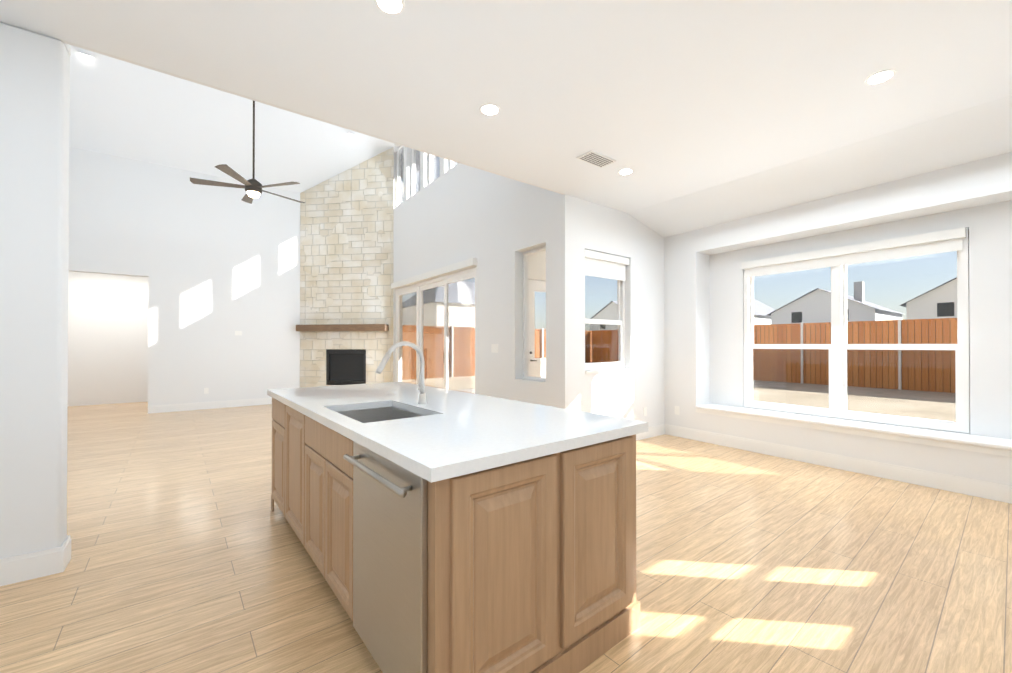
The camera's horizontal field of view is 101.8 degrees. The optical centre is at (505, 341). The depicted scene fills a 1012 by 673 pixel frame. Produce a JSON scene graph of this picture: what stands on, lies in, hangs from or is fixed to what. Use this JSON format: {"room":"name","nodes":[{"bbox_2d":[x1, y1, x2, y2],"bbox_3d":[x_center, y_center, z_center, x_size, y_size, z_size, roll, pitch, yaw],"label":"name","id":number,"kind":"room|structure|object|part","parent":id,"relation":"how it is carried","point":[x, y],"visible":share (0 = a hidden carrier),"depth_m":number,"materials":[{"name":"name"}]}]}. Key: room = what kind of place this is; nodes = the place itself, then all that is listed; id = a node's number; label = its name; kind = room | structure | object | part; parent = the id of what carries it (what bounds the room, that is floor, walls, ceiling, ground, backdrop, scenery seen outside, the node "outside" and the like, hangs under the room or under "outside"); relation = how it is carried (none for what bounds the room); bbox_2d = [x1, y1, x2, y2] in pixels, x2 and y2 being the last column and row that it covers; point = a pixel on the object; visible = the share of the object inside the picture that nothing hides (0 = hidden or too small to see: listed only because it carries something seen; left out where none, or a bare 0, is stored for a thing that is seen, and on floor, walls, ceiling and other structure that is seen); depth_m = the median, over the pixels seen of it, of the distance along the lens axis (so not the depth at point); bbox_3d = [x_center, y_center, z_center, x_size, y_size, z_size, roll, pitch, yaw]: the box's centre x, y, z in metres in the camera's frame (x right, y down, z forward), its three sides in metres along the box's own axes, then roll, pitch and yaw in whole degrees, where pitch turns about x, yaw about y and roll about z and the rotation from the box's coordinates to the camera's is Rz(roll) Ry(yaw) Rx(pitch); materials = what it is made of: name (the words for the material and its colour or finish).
{"room":"kitchen","nodes":[
{"label":"kitchen","id":0,"kind":"room"},
{"bbox_2d":[68,271,148,405],"bbox_3d":[-8.445,-0.132,8.854,4.400,2.900,0.150,0,0,-37],"label":"wall","id":1,"kind":"structure","parent":0,"point":[107,338],"depth_m":8.74,"materials":[{"name":"white paint"}]},
{"bbox_2d":[68,147,299,405],"bbox_3d":[-5.516,-1.000,8.433,5.780,4.630,0.160,0,0,-37],"label":"wall","id":2,"kind":"structure","parent":0,"point":[218,266],"depth_m":7.98,"materials":[{"name":"white paint"}]},
{"bbox_2d":[204,388,208,393],"bbox_3d":[-5.871,0.956,8.052,0.070,0.115,0.006,0,0,-37],"label":"outlet","id":3,"kind":"object","parent":2,"relation":"attached to","point":[206,390],"visible":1,"depth_m":8.05,"materials":[{"name":"white plastic"}]},
{"bbox_2d":[148,398,271,413],"bbox_3d":[-6.112,1.242,7.863,3.840,0.140,0.016,0,0,-37],"label":"baseboard","id":4,"kind":"structure","parent":2,"relation":"attached to","point":[201,405],"depth_m":8.05,"materials":[{"name":"white"}]},
{"bbox_2d":[69,45,398,192],"bbox_3d":[-3.526,-4.259,5.790,5.780,2.124,6.890,0,0,-37],"label":"ceiling","id":5,"kind":"structure","parent":0,"point":[121,108],"depth_m":7.31,"materials":[{"name":"white paint"}]},
{"bbox_2d":[190,101,304,203],"bbox_3d":[-3.578,-3.596,5.812,1.411,3.110,1.375,0,0,-37],"label":"ceiling fan","id":6,"kind":"object","parent":5,"relation":"hanging from","point":[253,187],"visible":0.98,"depth_m":5.67,"materials":[{"name":"brown metal"}]},
{"bbox_3d":[-3.542,-3.621,5.774,0.210,3.060,0.210,0,0,-37],"label":"motor","id":7,"kind":"part","parent":6,"relation":"part of","materials":[{"name":"brown metal"}]},
{"bbox_2d":[0,21,664,558],"bbox_3d":[-0.962,-1.030,3.534,8.810,4.630,0.160,0,0,-37],"label":"wall","id":8,"kind":"structure","parent":0,"point":[34,149],"depth_m":2.26,"materials":[{"name":"white paint"}]},
{"bbox_2d":[0,535,70,585],"bbox_3d":[-3.503,1.203,1.621,2.466,0.140,0.192,0,0,-37],"label":"baseboard","id":9,"kind":"structure","parent":8,"relation":"attached to","point":[29,566],"depth_m":2.22,"materials":[{"name":"white wood"}]},
{"bbox_2d":[585,249,628,369],"bbox_3d":[1.231,-0.380,5.173,0.862,1.442,0.145,0,0,-37],"label":"nook window","id":10,"kind":"structure","parent":8,"relation":"in","point":[603,265],"depth_m":5.24,"materials":[{"name":"white plastic"}]},
{"bbox_3d":[1.208,-0.383,5.203,0.706,1.279,0.031,0,0,-37],"label":"glass","id":11,"kind":"part","parent":10,"relation":"part of","materials":[{"name":"clear glass"}]},
{"bbox_3d":[1.208,-0.380,5.203,0.862,1.442,0.070,0,0,-37],"label":"frame","id":12,"kind":"part","parent":10,"relation":"part of","materials":[{"name":"white plastic"}]},
{"bbox_2d":[585,249,628,280],"bbox_3d":[1.253,-0.949,5.146,0.842,0.295,0.070,0,0,-37],"label":"blind","id":13,"kind":"object","parent":10,"relation":"attached to","point":[597,264],"depth_m":5.13,"materials":[{"name":"white fabric"}]},
{"bbox_2d":[585,368,631,373],"bbox_3d":[1.261,0.358,5.128,0.868,0.033,0.104,0,0,-37],"label":"window sill","id":14,"kind":"structure","parent":8,"relation":"attached to","point":[607,370],"depth_m":5.10,"materials":[{"name":"white"}]},
{"bbox_2d":[643,407,646,415],"bbox_3d":[1.875,0.940,5.539,0.070,0.115,0.006,0,0,-37],"label":"outlet","id":15,"kind":"object","parent":8,"relation":"attached to","point":[645,411],"visible":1,"depth_m":5.54,"materials":[{"name":"white plastic"}]},
{"bbox_2d":[636,424,664,440],"bbox_3d":[1.455,1.225,5.217,1.986,0.140,0.016,0,0,-37],"label":"baseboard","id":16,"kind":"structure","parent":8,"relation":"attached to","point":[654,431],"depth_m":5.62,"materials":[{"name":"white wood"}]},
{"bbox_2d":[393,144,576,410],"bbox_3d":[-1.291,-1.931,7.446,0.200,6.480,6.810,0,0,-37],"label":"wall","id":17,"kind":"structure","parent":0,"point":[496,225],"depth_m":5.66,"materials":[{"name":"white paint"}]},
{"bbox_2d":[396,145,403,206],"bbox_3d":[-2.165,-3.513,8.674,0.060,1.334,0.624,0,0,-37],"label":"clerestory window","id":18,"kind":"structure","parent":17,"relation":"in","point":[399,176],"depth_m":8.81,"materials":[{"name":"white glass"}]},
{"bbox_2d":[411,149,419,195],"bbox_3d":[-1.698,-3.517,8.049,0.060,1.334,0.624,0,0,-37],"label":"clerestory window","id":19,"kind":"structure","parent":17,"relation":"in","point":[415,171],"depth_m":8.19,"materials":[{"name":"white glass"}]},
{"bbox_3d":[-1.698,-3.517,8.049,0.060,1.334,0.624,0,0,-37],"label":"frame","id":20,"kind":"part","parent":19,"relation":"part of","materials":[{"name":"white plastic"}]},
{"bbox_2d":[429,154,439,183],"bbox_3d":[-1.226,-3.521,7.419,0.060,1.334,0.624,0,0,-37],"label":"clerestory window","id":21,"kind":"structure","parent":17,"relation":"in","point":[434,167],"depth_m":7.56,"materials":[{"name":"white glass"}]},
{"bbox_3d":[-1.226,-3.521,7.419,0.060,1.334,0.624,0,0,-37],"label":"frame","id":22,"kind":"part","parent":21,"relation":"part of","materials":[{"name":"white plastic"}]},
{"bbox_2d":[396,267,475,393],"bbox_3d":[-1.353,0.091,7.493,0.128,2.437,3.254,0,0,-37],"label":"sliding glass door","id":23,"kind":"structure","parent":17,"relation":"in","point":[433,320],"depth_m":7.31,"materials":[{"name":"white glass"}]},
{"bbox_2d":[391,258,476,288],"bbox_3d":[-1.432,-1.186,7.404,0.070,0.110,3.260,0,0,-37],"label":"blind","id":24,"kind":"object","parent":23,"relation":"attached to","point":[461,265],"visible":1,"depth_m":7.00,"materials":[{"name":"white"}]},
{"bbox_2d":[450,160,457,168],"bbox_3d":[-0.753,-3.525,6.786,0.060,1.334,0.624,0,0,-37],"label":"clerestory window","id":25,"kind":"structure","parent":17,"relation":"in","point":[452,164],"depth_m":6.99,"materials":[{"name":"white glass"}]},
{"bbox_2d":[491,344,497,352],"bbox_3d":[-0.158,0.089,5.745,0.006,0.120,0.150,0,0,-37],"label":"light switch","id":26,"kind":"object","parent":17,"relation":"attached to","point":[494,348],"visible":1,"depth_m":5.74,"materials":[{"name":"white plastic"}]},
{"bbox_2d":[523,246,545,380],"bbox_3d":[0.424,-0.354,5.241,0.060,1.674,0.594,0,0,-37],"label":"pass-through window","id":27,"kind":"structure","parent":17,"relation":"in","point":[525,313],"depth_m":5.44,"materials":[{"name":"glass"}]},
{"bbox_2d":[0,393,1011,672],"bbox_3d":[-2.701,1.358,5.678,9.010,0.120,14.200,0,0,-37],"label":"floor","id":28,"kind":"structure","parent":0,"point":[190,553],"depth_m":2.29,"materials":[{"name":"beige wood"}]},
{"bbox_2d":[296,147,393,387],"bbox_3d":[-3.493,-1.422,8.845,1.641,5.479,1.598,0,0,-37],"label":"fireplace","id":29,"kind":"object","parent":28,"relation":"on","point":[345,327],"visible":0.92,"depth_m":8.90,"materials":[{"name":"stone"}]},
{"bbox_2d":[267,393,639,672],"bbox_3d":[-0.626,0.841,2.483,1.105,0.875,2.554,0,0,-39],"label":"kitchen island","id":30,"kind":"object","parent":28,"relation":"on","point":[438,530],"depth_m":1.48,"materials":[{"name":"maple"},{"name":"quartz"},{"name":"stainless steel"}]},
{"bbox_2d":[343,441,426,672],"bbox_3d":[-0.431,0.830,1.468,0.151,0.884,0.602,0,0,-37],"label":"dishwasher","id":31,"kind":"object","parent":30,"relation":"in","point":[389,607],"depth_m":1.40,"materials":[{"name":"silver metal"}]},
{"bbox_2d":[267,382,647,484],"bbox_3d":[-0.604,0.385,2.507,1.090,0.043,2.600,0,0,-39],"label":"island countertop","id":32,"kind":"structure","parent":30,"relation":"on","point":[444,434],"depth_m":1.79,"materials":[{"name":"white stone"}]},
{"bbox_2d":[337,407,422,422],"bbox_3d":[-0.672,0.519,2.194,0.462,0.233,0.683,0,0,-37],"label":"sink","id":33,"kind":"object","parent":32,"relation":"in","point":[361,414],"depth_m":2.47,"materials":[{"name":"grey metal"}]},
{"bbox_2d":[376,341,426,403],"bbox_3d":[-0.595,0.179,2.352,0.297,0.367,0.078,0,0,-39],"label":"faucet","id":34,"kind":"object","parent":32,"relation":"on","point":[422,396],"depth_m":2.40,"materials":[{"name":"metal"}]},
{"bbox_2d":[0,0,1011,237],"bbox_3d":[0.278,-1.625,1.712,9.010,0.443,4.250,0,0,-37],"label":"ceiling","id":35,"kind":"structure","parent":0,"point":[696,114],"depth_m":2.65,"materials":[{"name":"white paint"}]},
{"bbox_2d":[374,0,404,14],"bbox_3d":[-0.581,-1.691,2.051,0.150,0.006,0.150,0,0,-37],"label":"recessed light","id":36,"kind":"object","parent":35,"relation":"in","point":[393,7],"visible":1,"depth_m":2.07,"materials":[{"name":"white plastic"}]},
{"bbox_2d":[480,103,499,115],"bbox_3d":[-0.117,-1.685,2.984,0.150,0.006,0.150,0,0,-37],"label":"recessed light","id":37,"kind":"object","parent":35,"relation":"in","point":[489,109],"visible":1,"depth_m":2.97,"materials":[{"name":"white plastic"}]},
{"bbox_2d":[577,150,615,167],"bbox_3d":[0.834,-1.679,3.782,0.340,0.010,0.180,0,0,-37],"label":"ceiling vent","id":38,"kind":"object","parent":35,"relation":"in","point":[594,158],"visible":1,"depth_m":3.77,"materials":[{"name":"white metal"}]},
{"bbox_2d":[618,168,633,174],"bbox_3d":[1.181,-1.679,4.054,0.150,0.006,0.150,0,0,-37],"label":"recessed light","id":39,"kind":"object","parent":35,"relation":"in","point":[626,171],"visible":1,"depth_m":4.04,"materials":[{"name":"white plastic"}]},
{"bbox_2d":[865,69,895,84],"bbox_3d":[2.388,-1.688,2.622,0.150,0.006,0.150,0,0,-37],"label":"recessed light","id":40,"kind":"object","parent":35,"relation":"in","point":[881,76],"visible":1,"depth_m":2.62,"materials":[{"name":"white plastic"}]},
{"bbox_2d":[528,250,545,281],"bbox_3d":[0.732,-0.390,7.519,1.400,3.400,0.120,0,0,-37],"label":"wall","id":41,"kind":"structure","parent":0,"point":[532,270],"depth_m":7.32,"materials":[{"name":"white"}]},
{"bbox_2d":[528,279,545,377],"bbox_3d":[0.725,0.105,7.501,0.890,2.410,0.045,0,0,-37],"label":"door leaf","id":42,"kind":"structure","parent":41,"relation":"in","point":[531,323],"depth_m":7.30,"materials":[{"name":"white wood"}]},
{"bbox_2d":[530,292,545,360],"bbox_3d":[0.703,-0.285,7.435,0.687,1.251,0.090,0,0,-37],"label":"door","id":43,"kind":"structure","parent":42,"relation":"attached to","point":[539,333],"depth_m":7.42,"materials":[{"name":"clear glass"}]},
{"bbox_3d":[0.724,-0.310,7.504,0.570,1.200,0.006,0,0,-37],"label":"glass","id":44,"kind":"part","parent":43,"relation":"part of","materials":[{"name":"clear glass"}]},
{"bbox_2d":[664,152,1011,485],"bbox_3d":[3.500,-0.115,4.330,0.340,2.810,4.210,0,0,-35],"label":"wall","id":45,"kind":"structure","parent":0,"point":[984,181],"depth_m":4.44,"materials":[{"name":"white paint"}]},
{"bbox_2d":[675,406,678,414],"bbox_3d":[2.355,0.941,5.658,0.006,0.115,0.070,0,0,-35],"label":"electrical outlet","id":46,"kind":"object","parent":45,"relation":"attached to","point":[677,410],"visible":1,"depth_m":5.65,"materials":[{"name":"white plastic"}]},
{"bbox_2d":[665,424,1011,503],"bbox_3d":[3.400,1.219,4.154,0.016,0.140,4.050,0,0,-35],"label":"baseboard","id":47,"kind":"structure","parent":45,"relation":"attached to","point":[977,488],"depth_m":4.02,"materials":[{"name":"white wood"}]},
{"bbox_2d":[695,403,1011,450],"bbox_3d":[3.450,0.850,4.369,0.369,0.040,2.818,0,0,-35],"label":"sill","id":48,"kind":"structure","parent":45,"relation":"attached to","point":[981,441],"depth_m":4.02,"materials":[{"name":"white wood"}]},
{"bbox_2d":[696,408,1011,456],"bbox_3d":[3.318,0.895,4.276,0.012,0.050,2.820,0,0,-35],"label":"trim","id":49,"kind":"structure","parent":45,"relation":"attached to","point":[995,451],"depth_m":3.95,"materials":[{"name":"white wood"}]},
{"bbox_2d":[709,200,1011,438],"bbox_3d":[3.688,-0.114,4.462,0.120,2.810,4.210,0,0,-35],"label":"wall","id":50,"kind":"structure","parent":0,"point":[989,226],"depth_m":3.68,"materials":[{"name":"white paint"}]},
{"bbox_2d":[744,228,969,433],"bbox_3d":[3.651,-0.099,4.515,0.110,1.850,1.930,0,0,-35],"label":"window","id":51,"kind":"structure","parent":50,"relation":"in","point":[838,347],"depth_m":4.43,"materials":[{"name":"white plastic"}]},
{"bbox_2d":[742,227,965,277],"bbox_3d":[3.573,-0.922,4.466,0.070,0.195,1.910,0,0,-35],"label":"window blind","id":52,"kind":"object","parent":51,"relation":"attached to","point":[950,240],"visible":0.93,"depth_m":4.26,"materials":[{"name":"white fabric"}]},
{"bbox_2d":[753,349,955,421],"bbox_3d":[3.690,0.409,4.540,0.002,0.715,1.810,0,0,-36],"label":"screen","id":53,"kind":"object","parent":51,"relation":"attached to","point":[818,365],"depth_m":4.32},
{"label":"outside","id":54,"kind":"structure","parent":0,"visible":0},
{"bbox_2d":[471,376,955,421],"bbox_3d":[1.305,1.516,11.668,105.000,0.240,105.000,0,0,-37],"label":"yard","id":55,"kind":"structure","parent":54,"point":[882,390],"depth_m":10.08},
{"bbox_2d":[471,282,535,326],"bbox_3d":[-4.936,-2.711,47.605,12.800,8.660,10.800,0,0,-37],"label":"house","id":56,"kind":"structure","parent":55,"relation":"on","point":[473,316],"depth_m":42.61,"materials":[{"name":"beige"}]},
{"bbox_2d":[471,327,591,375],"bbox_3d":[-5.122,0.388,14.512,24.100,2.050,0.100,0,0,-37],"label":"fence","id":57,"kind":"object","parent":55,"relation":"on","point":[539,349],"depth_m":19.54,"materials":[{"name":"brown wood"}]},
{"bbox_2d":[590,301,617,330],"bbox_3d":[22.702,-2.442,70.759,13.900,8.410,10.900,0,0,-37],"label":"house","id":58,"kind":"structure","parent":55,"relation":"on","point":[605,310],"depth_m":67.86,"materials":[{"name":"white"}]},
{"bbox_2d":[542,318,957,392],"bbox_3d":[3.450,0.307,3.853,23.070,2.080,27.900,0,0,-37],"label":"fence","id":59,"kind":"object","parent":55,"relation":"on","point":[903,325],"depth_m":12.74,"materials":[{"name":"brown wood"}]},
{"bbox_2d":[754,300,774,324],"bbox_3d":[33.284,-2.509,59.941,13.900,8.410,9.900,0,0,-37],"label":"house","id":60,"kind":"structure","parent":55,"relation":"on","point":[762,312],"depth_m":56.17,"materials":[{"name":"white paint"}]},
{"bbox_2d":[767,288,905,323],"bbox_3d":[41.771,-2.309,51.926,13.900,7.910,10.900,0,0,-37],"label":"house","id":61,"kind":"structure","parent":55,"relation":"on","point":[822,306],"depth_m":48.22,"materials":[{"name":"white"}]},
{"bbox_2d":[854,281,863,302],"bbox_3d":[41.365,-5.338,48.145,0.800,3.400,0.800,0,0,-37],"label":"chimney","id":62,"kind":"object","parent":61,"relation":"on","point":[857,291],"depth_m":47.85,"materials":[{"name":"grey stone"}]},
{"bbox_2d":[900,277,956,319],"bbox_3d":[47.653,-2.579,40.718,13.900,8.310,10.400,0,0,-37],"label":"house","id":63,"kind":"structure","parent":55,"relation":"on","point":[945,288],"depth_m":38.98,"materials":[{"name":"white paint"}]}
]}

